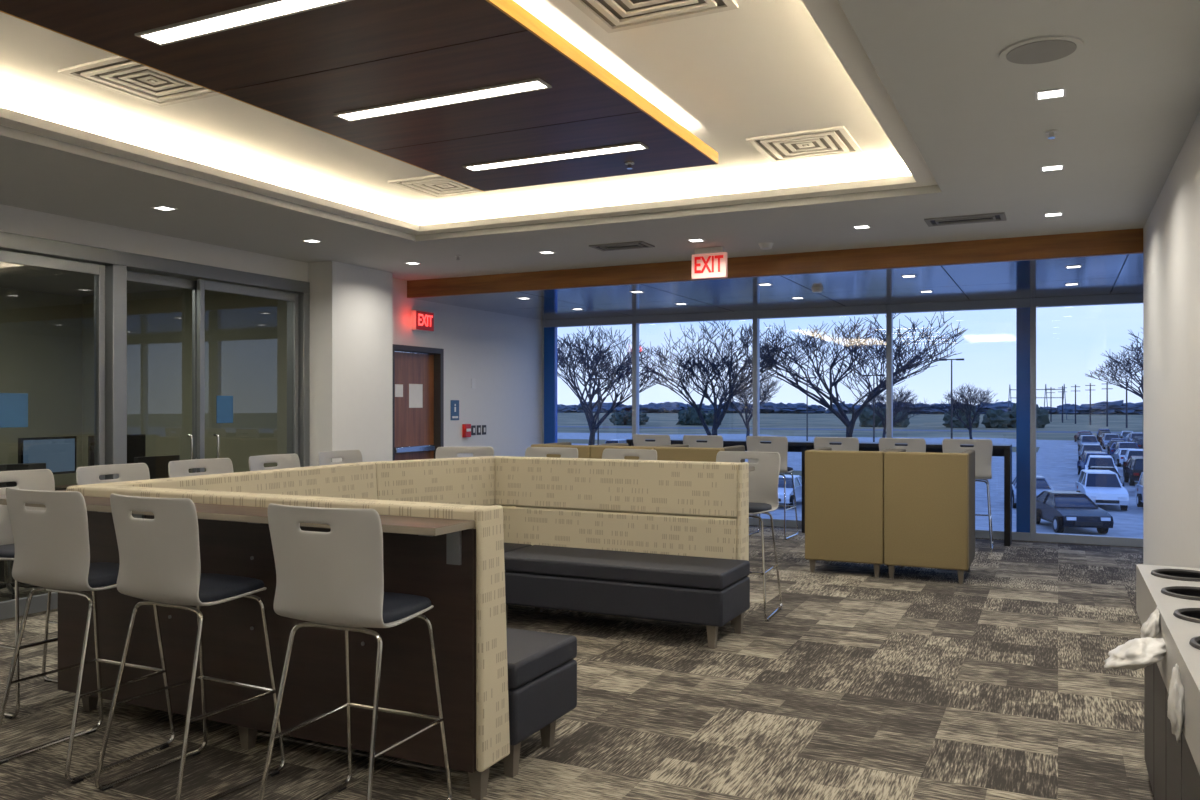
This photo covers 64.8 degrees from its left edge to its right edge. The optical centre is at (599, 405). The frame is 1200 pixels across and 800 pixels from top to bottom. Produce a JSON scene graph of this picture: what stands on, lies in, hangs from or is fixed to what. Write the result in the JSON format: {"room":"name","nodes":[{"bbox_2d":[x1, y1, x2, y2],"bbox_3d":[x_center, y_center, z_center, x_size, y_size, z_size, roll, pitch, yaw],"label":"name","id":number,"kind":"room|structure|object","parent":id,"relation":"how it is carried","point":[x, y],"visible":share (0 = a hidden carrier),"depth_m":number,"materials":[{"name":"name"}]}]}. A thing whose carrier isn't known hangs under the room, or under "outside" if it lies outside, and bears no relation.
{"room":"waiting lounge","nodes":[
{"label":"waiting lounge","id":0,"kind":"room"},
{"bbox_2d":[0,262,181,296],"bbox_3d":[-5.481,-1.275,7.952,3.300,0.050,4.770,0,0,26],"label":"ceiling","id":1,"kind":"structure","parent":0,"point":[12,276],"depth_m":9.56,"materials":[{"name":"grey paint"}]},
{"bbox_2d":[0,288,286,485],"bbox_3d":[-6.689,-0.100,5.631,3.450,3.200,10.300,0,0,26],"label":"glass panels","id":2,"kind":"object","parent":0,"point":[47,339],"depth_m":10.17,"materials":[{"name":"glass"}]},
{"bbox_2d":[0,204,307,281],"bbox_3d":[-5.130,0.055,4.720,0.250,2.890,10.020,0,0,26],"label":"wall","id":3,"kind":"structure","parent":0,"point":[16,220],"depth_m":7.50,"materials":[{"name":"paint"}]},
{"bbox_2d":[0,231,309,479],"bbox_3d":[-3.921,0.150,7.135,0.220,2.700,4.620,0,0,26],"label":"door frame","id":4,"kind":"structure","parent":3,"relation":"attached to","point":[117,263],"depth_m":7.35,"materials":[{"name":"metal"}]},
{"bbox_2d":[0,250,104,619],"bbox_3d":[-4.131,0.200,6.609,0.040,2.560,1.450,0,0,26],"label":"sliding door","id":5,"kind":"structure","parent":4,"relation":"hanging from","point":[38,602],"depth_m":7.15,"materials":[{"name":"metal"}]},
{"bbox_2d":[0,393,27,427],"bbox_3d":[-4.101,0.030,6.611,0.008,0.240,0.200,0,0,26],"label":"door sign","id":6,"kind":"object","parent":5,"relation":"attached to","point":[13,406],"visible":1,"depth_m":6.61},
{"bbox_2d":[127,270,196,472],"bbox_3d":[-3.621,0.200,7.800,0.099,2.560,0.800,0,0,26],"label":"sliding door","id":7,"kind":"structure","parent":4,"relation":"hanging from","point":[132,276],"depth_m":8.12,"materials":[{"name":"metal"}]},
{"bbox_2d":[197,279,297,472],"bbox_3d":[-3.147,0.200,8.571,0.099,2.560,1.160,0,0,26],"label":"sliding door","id":8,"kind":"structure","parent":4,"relation":"hanging from","point":[202,285],"depth_m":8.23,"materials":[{"name":"metal"}]},
{"bbox_2d":[216,396,232,422],"bbox_3d":[-3.290,0.030,8.285,0.008,0.240,0.180,0,0,26],"label":"door sign","id":9,"kind":"object","parent":8,"relation":"attached to","point":[224,404],"visible":1,"depth_m":8.28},
{"bbox_2d":[0,0,911,224],"bbox_3d":[-1.215,-1.580,3.867,4.860,0.280,7.760,0,0,26],"label":"ceiling","id":10,"kind":"structure","parent":0,"point":[757,68],"depth_m":5.43,"materials":[{"name":"paint"}]},
{"bbox_2d":[58,56,221,106],"bbox_3d":[-2.291,-1.662,4.833,0.600,0.016,0.600,0,0,26],"label":"ceiling vent","id":11,"kind":"object","parent":10,"relation":"in","point":[119,74],"visible":0.77,"depth_m":4.83,"materials":[{"name":"metal"}]},
{"bbox_2d":[0,0,717,190],"bbox_3d":[-1.263,-1.560,3.504,1.670,0.220,5.604,0,0,26],"label":"panel","id":12,"kind":"object","parent":10,"relation":"hanging from","point":[306,68],"depth_m":4.16,"materials":[{"name":"wood"}]},
{"bbox_2d":[135,0,351,45],"bbox_3d":[-1.259,-1.446,3.478,1.170,0.008,0.120,0,0,26],"label":"recessed light","id":13,"kind":"object","parent":12,"relation":"in","point":[266,10],"visible":1,"depth_m":3.53,"materials":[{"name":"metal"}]},
{"bbox_2d":[333,78,551,121],"bbox_3d":[-0.771,-1.446,4.485,1.170,0.008,0.120,0,0,26],"label":"recessed light","id":14,"kind":"object","parent":12,"relation":"in","point":[535,84],"visible":1,"depth_m":4.46,"materials":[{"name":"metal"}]},
{"bbox_2d":[462,142,648,171],"bbox_3d":[-0.278,-1.446,5.502,1.170,0.008,0.120,0,0,26],"label":"recessed light","id":15,"kind":"object","parent":12,"relation":"in","point":[632,146],"visible":1,"depth_m":5.47,"materials":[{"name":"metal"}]},
{"bbox_2d":[388,175,499,197],"bbox_3d":[-1.170,-1.662,7.146,0.600,0.016,0.600,0,0,26],"label":"ceiling vent","id":16,"kind":"object","parent":10,"relation":"in","point":[435,186],"visible":0.78,"depth_m":7.16,"materials":[{"name":"metal"}]},
{"bbox_2d":[589,241,654,250],"bbox_3d":[0.190,-1.382,8.187,0.500,0.016,0.280,0,0,26],"label":"ceiling vent","id":17,"kind":"object","parent":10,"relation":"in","point":[636,244],"visible":1,"depth_m":8.16,"materials":[{"name":"metal"}]},
{"bbox_2d":[569,0,737,32],"bbox_3d":[0.177,-1.662,3.804,0.600,0.016,0.600,0,0,26],"label":"ceiling vent","id":18,"kind":"object","parent":10,"relation":"in","point":[612,16],"visible":1,"depth_m":3.97,"materials":[{"name":"metal"}]},
{"bbox_2d":[692,247,726,278],"bbox_3d":[0.962,-1.258,8.313,0.320,0.265,0.060,0,0,26],"label":"exit sign","id":19,"kind":"object","parent":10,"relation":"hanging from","point":[711,262],"visible":1,"depth_m":8.29,"materials":[{"name":"white plastic"}]},
{"bbox_2d":[746,126,861,161],"bbox_3d":[1.312,-1.662,6.032,0.600,0.016,0.600,0,0,26],"label":"ceiling vent","id":20,"kind":"object","parent":10,"relation":"in","point":[831,141],"visible":1,"depth_m":6.01,"materials":[{"name":"metal"}]},
{"bbox_2d":[924,212,1005,226],"bbox_3d":[2.713,-1.382,7.019,0.550,0.016,0.280,0,0,26],"label":"ceiling vent","id":21,"kind":"object","parent":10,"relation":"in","point":[989,217],"visible":1,"depth_m":7.00,"materials":[{"name":"metal"}]},
{"bbox_2d":[1035,88,1065,100],"bbox_3d":[2.006,-1.388,4.206,0.124,0.004,0.124,0,0,26],"label":"recessed light","id":22,"kind":"object","parent":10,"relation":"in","point":[1060,92],"visible":1,"depth_m":4.21,"materials":[{"name":"white plastic"}]},
{"bbox_2d":[1040,164,1063,171],"bbox_3d":[2.638,-1.388,5.511,0.124,0.004,0.124,0,0,26],"label":"recessed light","id":23,"kind":"object","parent":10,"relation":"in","point":[1060,166],"visible":1,"depth_m":5.50,"materials":[{"name":"white plastic"}]},
{"bbox_2d":[393,278,541,456],"bbox_3d":[-1.680,0.055,11.666,0.200,2.890,3.670,0,0,26],"label":"wall","id":24,"kind":"structure","parent":0,"point":[501,352],"depth_m":11.92,"materials":[{"name":"paint"}]},
{"bbox_2d":[395,352,433,460],"bbox_3d":[-2.149,0.445,10.693,0.045,2.090,0.840,0,0,26],"label":"leaf","id":25,"kind":"object","parent":24,"relation":"attached to","point":[413,426],"visible":0.31,"depth_m":10.73,"materials":[{"name":"brown wood"}]},
{"bbox_2d":[395,384,422,407],"bbox_3d":[-2.149,-0.115,10.638,0.002,0.270,0.500,0,0,26],"label":"notices","id":26,"kind":"object","parent":25,"relation":"attached to","point":[415,390],"visible":0.93,"depth_m":10.71,"materials":[{"name":"paper"}]},
{"bbox_2d":[395,445,434,452],"bbox_3d":[-2.099,0.485,10.669,0.065,0.070,0.720,0,0,26],"label":"push bar","id":27,"kind":"object","parent":25,"relation":"attached to","point":[420,448],"visible":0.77,"depth_m":10.62,"materials":[{"name":"silver metal"}]},
{"bbox_2d":[393,344,443,460],"bbox_3d":[-2.124,0.415,10.681,0.180,2.170,0.970,0,0,26],"label":"frame","id":28,"kind":"object","parent":24,"relation":"attached to","point":[438,353],"visible":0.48,"depth_m":11.04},
{"bbox_2d":[411,310,433,331],"bbox_3d":[-2.002,-0.960,10.694,0.069,0.220,0.340,0,0,26],"label":"exit sign","id":29,"kind":"object","parent":24,"relation":"attached to","point":[420,320],"visible":1,"depth_m":10.64,"materials":[{"name":"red plastic"}]},
{"bbox_2d":[451,400,458,419],"bbox_3d":[-1.736,0.050,11.310,0.010,0.240,0.170,0,0,26],"label":"restroom sign","id":30,"kind":"object","parent":24,"relation":"attached to","point":[454,403],"visible":1,"depth_m":11.30,"materials":[{"name":"blue plastic"}]},
{"bbox_2d":[462,424,470,436],"bbox_3d":[-1.618,0.300,11.497,0.058,0.160,0.120,0,0,26],"label":"alarm pull station","id":31,"kind":"object","parent":24,"relation":"attached to","point":[466,428],"visible":1,"depth_m":11.46,"materials":[{"name":"red plastic"}]},
{"bbox_2d":[471,425,485,434],"bbox_3d":[-1.517,0.299,11.754,0.016,0.119,0.315,0,0,26],"label":"light switches","id":32,"kind":"object","parent":24,"relation":"attached to","point":[473,427],"visible":1,"depth_m":11.75,"materials":[{"name":"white plastic"}]},
{"bbox_2d":[0,0,937,234],"bbox_3d":[-1.215,-1.465,3.867,4.800,0.050,7.700,0,0,26],"label":"cove light","id":33,"kind":"object","parent":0,"point":[828,15],"depth_m":5.90,"materials":[{"name":"paint"}]},
{"bbox_2d":[0,525,1154,799],"bbox_3d":[-1.522,1.560,5.572,12.800,0.120,14.700,0,0,26],"label":"floor","id":34,"kind":"structure","parent":0,"point":[920,683],"depth_m":4.59,"materials":[{"name":"carpet"}]},
{"bbox_2d":[0,463,45,599],"bbox_3d":[-4.680,0.975,7.479,0.620,1.050,0.592,0,0,-41],"label":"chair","id":35,"kind":"object","parent":34,"relation":"on","point":[7,583],"visible":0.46,"depth_m":7.40,"materials":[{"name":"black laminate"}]},
{"bbox_2d":[0,469,57,718],"bbox_3d":[-2.916,0.921,4.848,0.522,1.158,0.494,0,0,26],"label":"bar stool","id":36,"kind":"object","parent":34,"relation":"on","point":[39,479],"visible":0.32,"depth_m":4.94,"materials":[{"name":"grey plastic"}]},
{"bbox_2d":[0,484,76,581],"bbox_3d":[-4.806,1.130,8.886,0.800,0.740,1.800,0,0,26],"label":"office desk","id":37,"kind":"object","parent":34,"relation":"on","point":[59,486],"visible":0.02,"depth_m":8.06,"materials":[{"name":"brown wood"}]},
{"bbox_2d":[18,436,75,489],"bbox_3d":[-4.989,0.520,8.529,0.200,0.480,0.560,0,0,20],"label":"computer monitor","id":38,"kind":"object","parent":37,"relation":"on","point":[58,453],"visible":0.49,"depth_m":8.53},
{"bbox_2d":[88,434,145,465],"bbox_3d":[-4.683,0.520,9.161,0.200,0.480,0.560,0,0,32],"label":"computer monitor","id":39,"kind":"object","parent":37,"relation":"on","point":[136,443],"visible":0.15,"depth_m":9.27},
{"bbox_2d":[0,487,174,783],"bbox_3d":[-2.212,0.921,4.063,0.494,1.158,0.522,0,0,25],"label":"bar stool","id":40,"kind":"object","parent":34,"relation":"on","point":[52,547],"visible":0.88,"depth_m":3.88,"materials":[{"name":"grey plastic"}]},
{"bbox_2d":[76,463,149,484],"bbox_3d":[-2.647,0.921,5.404,0.522,1.158,0.494,0,0,23],"label":"bar stool","id":41,"kind":"object","parent":34,"relation":"on","point":[133,471],"visible":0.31,"depth_m":5.52,"materials":[{"name":"grey plastic"}]},
{"bbox_2d":[134,455,179,478],"bbox_3d":[-4.150,0.975,8.568,0.592,1.050,0.620,0,0,26],"label":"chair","id":42,"kind":"object","parent":34,"relation":"on","point":[157,465],"visible":0.02,"depth_m":8.46,"materials":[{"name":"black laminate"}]},
{"bbox_2d":[94,493,285,799],"bbox_3d":[-1.629,0.921,3.780,0.494,1.158,0.522,0,0,28],"label":"bar stool","id":43,"kind":"object","parent":34,"relation":"on","point":[160,564],"visible":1,"depth_m":3.61,"materials":[{"name":"grey plastic"}]},
{"bbox_2d":[168,458,233,477],"bbox_3d":[-2.382,0.921,5.949,0.522,1.158,0.494,0,0,28],"label":"bar stool","id":44,"kind":"object","parent":34,"relation":"on","point":[180,468],"visible":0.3,"depth_m":6.08,"materials":[{"name":"grey plastic"}]},
{"bbox_2d":[249,454,299,470],"bbox_3d":[-2.103,0.921,6.526,0.522,1.158,0.494,0,0,24],"label":"bar stool","id":45,"kind":"object","parent":34,"relation":"on","point":[256,463],"visible":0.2,"depth_m":6.66,"materials":[{"name":"grey plastic"}]},
{"bbox_2d":[318,450,362,465],"bbox_3d":[-1.813,0.921,7.124,0.522,1.158,0.494,0,0,26],"label":"bar stool","id":46,"kind":"object","parent":34,"relation":"on","point":[348,456],"visible":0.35,"depth_m":7.27,"materials":[{"name":"grey plastic"}]},
{"bbox_2d":[308,261,392,465],"bbox_3d":[-2.611,0.055,9.573,0.550,2.890,0.910,0,0,26],"label":"column","id":47,"kind":"structure","parent":34,"relation":"on","point":[351,306],"depth_m":9.29,"materials":[{"name":"paint"}]},
{"bbox_2d":[258,503,452,799],"bbox_3d":[-0.878,0.921,3.417,0.494,1.158,0.522,0,0,24],"label":"bar stool","id":48,"kind":"object","parent":34,"relation":"on","point":[334,579],"visible":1,"depth_m":3.24,"materials":[{"name":"grey plastic"}]},
{"bbox_2d":[0,456,754,799],"bbox_3d":[-0.876,0.943,5.598,2.780,1.115,3.810,0,0,26],"label":"booth","id":49,"kind":"object","parent":34,"relation":"on","point":[475,537],"visible":0.84,"depth_m":4.21,"materials":[{"name":"beige fabric"}]},
{"bbox_2d":[435,447,494,458],"bbox_3d":[-1.108,0.921,7.720,0.494,1.158,0.522,0,0,-6],"label":"bar stool","id":50,"kind":"object","parent":34,"relation":"on","point":[441,452],"visible":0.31,"depth_m":7.93,"materials":[{"name":"grey plastic"}]},
{"bbox_2d":[525,447,577,457],"bbox_3d":[-0.474,0.921,7.607,0.494,1.158,0.522,0,0,24],"label":"bar stool","id":51,"kind":"object","parent":34,"relation":"on","point":[530,451],"visible":0.27,"depth_m":7.83,"materials":[{"name":"grey plastic"}]},
{"bbox_2d":[531,442,618,457],"bbox_3d":[-0.244,0.950,9.998,0.685,1.100,0.780,0,0,26],"label":"table","id":52,"kind":"object","parent":34,"relation":"on","point":[583,450],"visible":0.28,"depth_m":9.63,"materials":[{"name":"wood"}]},
{"bbox_2d":[602,449,656,459],"bbox_3d":[0.143,0.921,7.308,0.494,1.158,0.522,0,0,29],"label":"bar stool","id":53,"kind":"object","parent":34,"relation":"on","point":[643,454],"visible":0.26,"depth_m":7.52,"materials":[{"name":"grey plastic"}]},
{"bbox_2d":[590,443,680,459],"bbox_3d":[0.377,0.950,9.697,0.685,1.100,0.780,0,0,26],"label":"lounge chair","id":54,"kind":"object","parent":34,"relation":"on","point":[596,451],"visible":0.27,"depth_m":9.44,"materials":[{"name":"beige fabric"}]},
{"bbox_2d":[633,434,670,446],"bbox_3d":[0.700,0.921,11.531,0.494,1.158,0.522,0,0,26],"label":"bar stool","id":55,"kind":"object","parent":34,"relation":"on","point":[638,439],"visible":0.38,"depth_m":11.32,"materials":[{"name":"grey plastic"}]},
{"bbox_2d":[654,444,744,462],"bbox_3d":[0.998,0.950,9.396,0.685,1.100,0.780,0,0,26],"label":"lounge chair","id":56,"kind":"object","parent":34,"relation":"on","point":[683,452],"visible":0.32,"depth_m":9.07,"materials":[{"name":"beige fabric"}]},
{"bbox_2d":[683,435,722,447],"bbox_3d":[1.277,0.921,11.251,0.494,1.158,0.522,0,0,23],"label":"bar stool","id":57,"kind":"object","parent":34,"relation":"on","point":[713,441],"visible":0.34,"depth_m":11.02,"materials":[{"name":"grey plastic"}]},
{"bbox_2d":[716,451,781,620],"bbox_3d":[1.032,0.921,6.878,0.494,1.158,0.522,0,0,23],"label":"bar stool","id":58,"kind":"object","parent":34,"relation":"on","point":[763,481],"visible":0.59,"depth_m":6.98,"materials":[{"name":"grey plastic"}]},
{"bbox_2d":[746,436,797,539],"bbox_3d":[1.982,0.921,10.909,0.494,1.158,0.522,0,0,28],"label":"bar stool","id":59,"kind":"object","parent":34,"relation":"on","point":[779,444],"visible":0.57,"depth_m":10.69,"materials":[{"name":"grey plastic"}]},
{"bbox_2d":[626,439,1011,545],"bbox_3d":[2.458,0.963,11.272,4.490,1.075,0.470,0,0,26],"label":"countertop","id":60,"kind":"structure","parent":34,"relation":"on","point":[1005,450],"depth_m":10.71,"materials":[{"name":"black laminate"}]},
{"bbox_2d":[814,437,858,450],"bbox_3d":[2.674,0.921,10.574,0.494,1.158,0.522,0,0,24],"label":"bar stool","id":61,"kind":"object","parent":34,"relation":"on","point":[848,443],"visible":0.32,"depth_m":10.35,"materials":[{"name":"grey plastic"}]},
{"bbox_2d":[805,447,894,577],"bbox_3d":[2.317,0.950,8.701,0.685,1.100,0.780,0,0,26],"label":"lounge chair","id":62,"kind":"object","parent":34,"relation":"on","point":[844,490],"visible":0.87,"depth_m":8.34,"materials":[{"name":"beige fabric"}]},
{"bbox_2d":[879,438,925,451],"bbox_3d":[3.317,0.921,10.262,0.494,1.158,0.522,0,0,29],"label":"bar stool","id":63,"kind":"object","parent":34,"relation":"on","point":[914,444],"visible":0.3,"depth_m":10.04,"materials":[{"name":"grey plastic"}]},
{"bbox_2d":[884,449,974,583],"bbox_3d":[2.938,0.950,8.400,0.685,1.100,0.780,0,0,26],"label":"lounge chair","id":64,"kind":"object","parent":34,"relation":"on","point":[929,497],"visible":1,"depth_m":8.05,"materials":[{"name":"beige fabric"}]},
{"bbox_2d":[942,439,993,552],"bbox_3d":[3.889,0.921,9.985,0.494,1.158,0.522,0,0,24],"label":"bar stool","id":65,"kind":"object","parent":34,"relation":"on","point":[983,448],"visible":0.56,"depth_m":9.76,"materials":[{"name":"grey plastic"}]},
{"bbox_2d":[1104,564,1199,799],"bbox_3d":[1.784,1.068,2.864,0.458,0.865,2.210,0,0,26],"label":"station","id":66,"kind":"object","parent":34,"relation":"on","point":[1167,649],"visible":1,"depth_m":2.91,"materials":[{"name":"grey laminate"}]},
{"bbox_2d":[0,0,1199,280],"bbox_3d":[-1.590,-1.415,3.827,7.600,0.050,11.500,0,0,26],"label":"ceiling soffit","id":67,"kind":"structure","parent":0,"point":[1130,106],"depth_m":5.77,"materials":[{"name":"paint"}]},
{"bbox_2d":[999,35,1083,65],"bbox_3d":[1.721,-1.385,3.689,0.300,0.011,0.300,0,0,26],"label":"ceiling speaker","id":68,"kind":"object","parent":67,"relation":"in","point":[1040,50],"depth_m":3.67},
{"bbox_2d":[412,253,1142,319],"bbox_3d":[2.595,-1.230,9.938,9.000,0.060,3.050,0,0,26],"label":"ceiling","id":69,"kind":"structure","parent":0,"point":[1111,274],"depth_m":9.73,"materials":[{"name":"paint"}]},
{"bbox_2d":[1143,111,1199,567],"bbox_3d":[1.807,0.030,2.180,0.150,2.940,11.500,0,0,26],"label":"wall","id":70,"kind":"structure","parent":0,"point":[1171,231],"depth_m":5.46,"materials":[{"name":"paint"}]},
{"bbox_3d":[6.611,0.055,7.964,0.150,2.890,3.100,0,0,26],"label":"wall","id":71,"kind":"structure","parent":0,"visible":0},
{"bbox_2d":[544,327,556,443],"bbox_3d":[-0.690,0.155,13.214,0.170,2.510,0.080,0,0,26],"label":"side fin","id":72,"kind":"object","parent":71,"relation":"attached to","point":[550,333],"visible":0.64,"depth_m":13.18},
{"bbox_2d":[542,316,633,443],"bbox_3d":[-0.157,0.150,12.961,1.410,2.700,0.110,0,0,26],"label":"frame","id":73,"kind":"object","parent":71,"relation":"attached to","point":[626,320],"visible":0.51,"depth_m":12.91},
{"bbox_2d":[634,311,754,524],"bbox_3d":[1.224,0.150,12.292,1.660,2.700,0.110,0,0,26],"label":"frame","id":74,"kind":"object","parent":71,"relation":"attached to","point":[737,315],"visible":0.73,"depth_m":12.32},
{"bbox_2d":[407,228,1142,297],"bbox_3d":[1.064,-1.295,8.958,7.100,0.190,0.050,0,0,26],"label":"ceiling beam","id":75,"kind":"structure","parent":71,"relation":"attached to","point":[1127,241],"depth_m":8.49,"materials":[{"name":"wood"}]},
{"bbox_2d":[755,305,888,527],"bbox_3d":[2.704,0.150,11.575,1.630,2.700,0.110,0,0,26],"label":"frame","id":76,"kind":"object","parent":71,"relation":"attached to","point":[869,309],"visible":0.67,"depth_m":11.65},
{"bbox_2d":[889,298,1032,540],"bbox_3d":[4.135,0.150,10.881,1.550,2.700,0.110,0,0,26],"label":"frame","id":77,"kind":"object","parent":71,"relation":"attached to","point":[1023,302],"visible":0.77,"depth_m":10.72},
{"bbox_2d":[1016,307,1029,532],"bbox_3d":[4.740,0.155,10.582,0.140,2.510,0.080,0,0,26],"label":"side fin","id":78,"kind":"object","parent":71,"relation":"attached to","point":[1022,314],"visible":1,"depth_m":10.54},
{"bbox_2d":[1033,293,1142,546],"bbox_3d":[5.507,0.150,10.216,1.500,2.700,0.110,0,0,26],"label":"frame","id":79,"kind":"object","parent":71,"relation":"attached to","point":[1134,298],"visible":0.5,"depth_m":10.34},
{"label":"outside","id":80,"kind":"structure","parent":0,"visible":0},
{"bbox_2d":[557,410,1142,537],"bbox_3d":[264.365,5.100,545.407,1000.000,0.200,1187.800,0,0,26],"label":"ground","id":81,"kind":"structure","parent":80,"point":[1053,456],"depth_m":154.92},
{"bbox_2d":[557,326,668,444],"bbox_3d":[0.070,-0.471,66.116,8.888,11.058,11.213,0,0,11],"label":"bare tree","id":82,"kind":"object","parent":81,"relation":"on","point":[595,361],"visible":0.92,"depth_m":66.06,"materials":[{"name":"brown plant"}]},
{"bbox_2d":[619,321,800,434],"bbox_3d":[7.500,-0.763,65.466,11.818,11.574,11.072,0,0,-20],"label":"bare tree","id":83,"kind":"object","parent":81,"relation":"on","point":[717,419],"visible":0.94,"depth_m":65.36,"materials":[{"name":"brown plant"}]},
{"bbox_2d":[708,374,780,437],"bbox_3d":[19.522,0.060,121.643,9.954,9.921,10.409,0,0,-26],"label":"bare tree","id":84,"kind":"object","parent":81,"relation":"on","point":[741,396],"visible":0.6,"depth_m":121.42,"materials":[{"name":"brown plant"}]},
{"bbox_2d":[778,475,801,508],"bbox_3d":[9.248,4.273,47.737,1.870,1.450,4.620,0,0,26],"label":"car","id":85,"kind":"object","parent":81,"relation":"on","point":[797,479],"visible":0.27,"depth_m":46.88,"materials":[{"name":"white paint"}]},
{"bbox_2d":[609,403,1049,427],"bbox_3d":[39.422,2.692,238.499,133.907,7.549,19.236,0,0,26],"label":"hedge","id":86,"kind":"object","parent":81,"relation":"on","point":[997,418],"visible":0.44,"depth_m":220.03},
{"bbox_2d":[557,426,1142,476],"bbox_3d":[12.094,4.985,116.657,320.000,0.030,195.500,0,0,26],"label":"lawn","id":87,"kind":"structure","parent":81,"relation":"on","point":[577,441],"depth_m":191.72,"materials":[{"name":"green plant"}]},
{"bbox_2d":[740,312,965,436],"bbox_3d":[16.940,-0.937,64.030,15.196,11.887,11.133,0,0,18],"label":"bare tree","id":88,"kind":"object","parent":87,"relation":"on","point":[909,365],"visible":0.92,"depth_m":63.63,"materials":[{"name":"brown plant"}]},
{"bbox_2d":[855,384,929,437],"bbox_3d":[35.134,1.152,113.806,8.057,7.704,10.027,0,0,40],"label":"bare tree","id":89,"kind":"object","parent":87,"relation":"on","point":[881,400],"visible":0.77,"depth_m":113.09,"materials":[{"name":"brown plant"}]},
{"bbox_2d":[557,400,1142,414],"bbox_3d":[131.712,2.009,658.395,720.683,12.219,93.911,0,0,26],"label":"distant tree line","id":90,"kind":"object","parent":81,"relation":"on","point":[1116,407],"visible":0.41,"depth_m":622.99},
{"bbox_2d":[941,358,963,438],"bbox_3d":[26.452,0.725,71.080,1.760,8.550,0.580,0,0,26],"label":"lamp","id":91,"kind":"object","parent":81,"relation":"on","point":[962,358],"visible":0.46,"depth_m":71.03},
{"bbox_2d":[936,383,998,438],"bbox_3d":[43.188,1.170,111.306,6.349,7.741,8.028,0,0,40],"label":"bare tree","id":92,"kind":"object","parent":81,"relation":"on","point":[965,400],"visible":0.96,"depth_m":110.39,"materials":[{"name":"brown plant"}]},
{"bbox_2d":[1012,476,1053,507],"bbox_3d":[21.598,4.273,47.307,1.870,1.450,4.620,0,0,21],"label":"car","id":93,"kind":"object","parent":81,"relation":"on","point":[1042,484],"visible":0.34,"depth_m":46.39,"materials":[{"name":"silver paint"}]},
{"bbox_2d":[1008,384,1066,419],"bbox_3d":[159.442,-1.500,345.004,19.862,13.017,0.275,0,0,26],"label":"gantry","id":94,"kind":"object","parent":81,"relation":"on","point":[1010,389],"visible":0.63,"depth_m":343.59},
{"bbox_2d":[1036,491,1113,533],"bbox_3d":[19.069,4.273,38.532,1.870,1.450,4.620,0,0,8],"label":"car","id":95,"kind":"object","parent":81,"relation":"on","point":[1063,509],"visible":0.86,"depth_m":37.44,"materials":[{"name":"black paint"}]},
{"bbox_2d":[1078,435,1099,448],"bbox_3d":[54.137,4.138,104.683,1.870,1.720,4.620,0,0,22],"label":"car","id":96,"kind":"object","parent":81,"relation":"on","point":[1084,439],"visible":0.48,"depth_m":104.06,"materials":[{"name":"silver paint"}]},
{"bbox_2d":[1078,444,1102,460],"bbox_3d":[41.773,4.138,80.264,1.870,1.720,4.620,0,0,24],"label":"car","id":97,"kind":"object","parent":81,"relation":"on","point":[1084,447],"visible":0.28,"depth_m":79.86,"materials":[{"name":"silver paint"}]},
{"bbox_2d":[1077,452,1108,474],"bbox_3d":[35.105,4.138,67.075,1.870,1.720,4.620,0,0,22],"label":"car","id":98,"kind":"object","parent":81,"relation":"on","point":[1081,463],"visible":0.38,"depth_m":66.61,"materials":[{"name":"blue paint"}]},
{"bbox_2d":[1085,455,1117,471],"bbox_3d":[32.424,4.138,61.179,1.870,1.720,4.620,0,0,27],"label":"car","id":99,"kind":"object","parent":81,"relation":"on","point":[1093,460],"visible":0.3,"depth_m":60.68,"materials":[{"name":"white paint"}]},
{"bbox_2d":[1075,469,1128,509],"bbox_3d":[24.823,4.138,46.855,1.870,1.720,4.620,0,0,21],"label":"car","id":100,"kind":"object","parent":81,"relation":"on","point":[1103,487],"visible":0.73,"depth_m":45.81,"materials":[{"name":"white paint"}]},
{"bbox_2d":[1087,466,1124,486],"bbox_3d":[29.067,4.273,54.626,1.870,1.450,4.620,0,0,24],"label":"car","id":101,"kind":"object","parent":81,"relation":"on","point":[1112,469],"visible":0.21,"depth_m":54.38,"materials":[{"name":"black paint"}]},
{"bbox_2d":[1102,434,1118,448],"bbox_3d":[59.575,4.138,110.022,1.870,1.720,4.620,0,0,26],"label":"car","id":102,"kind":"object","parent":81,"relation":"on","point":[1107,437],"visible":0.56,"depth_m":109.45,"materials":[{"name":"silver paint"}]},
{"bbox_2d":[1085,329,1142,399],"bbox_3d":[54.203,-1.586,90.019,13.879,13.228,13.273,0,0,-10],"label":"bare tree","id":103,"kind":"object","parent":81,"relation":"on","point":[1123,363],"visible":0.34,"depth_m":90.52,"materials":[{"name":"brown plant"}]},
{"bbox_2d":[1111,448,1131,466],"bbox_3d":[43.972,4.273,78.846,1.870,1.450,4.620,0,0,20],"label":"car","id":104,"kind":"object","parent":81,"relation":"on","point":[1118,456],"visible":0.44,"depth_m":77.92,"materials":[{"name":"white paint"}]},
{"bbox_2d":[1113,442,1138,453],"bbox_3d":[47.355,4.138,84.839,1.870,1.720,4.620,0,0,23],"label":"car","id":105,"kind":"object","parent":81,"relation":"on","point":[1133,445],"visible":0.23,"depth_m":84.48,"materials":[{"name":"blue paint"}]},
{"bbox_2d":[1123,457,1142,485],"bbox_3d":[34.708,4.138,60.353,1.870,1.720,4.620,0,0,23],"label":"car","id":106,"kind":"object","parent":81,"relation":"on","point":[1133,470],"visible":0.43,"depth_m":59.12,"materials":[{"name":"black paint"}]},
{"bbox_2d":[1123,449,1142,467],"bbox_3d":[40.998,4.138,72.065,1.870,1.720,4.620,0,0,27],"label":"car","id":107,"kind":"object","parent":81,"relation":"on","point":[1130,452],"visible":0.2,"depth_m":70.53,"materials":[{"name":"white paint"}]},
{"bbox_2d":[1135,472,1142,506],"bbox_3d":[27.035,4.138,45.227,1.870,1.720,4.620,0,0,21],"label":"car","id":108,"kind":"object","parent":81,"relation":"on","point":[1138,487],"visible":0.18,"depth_m":46.89,"materials":[{"name":"white paint"}]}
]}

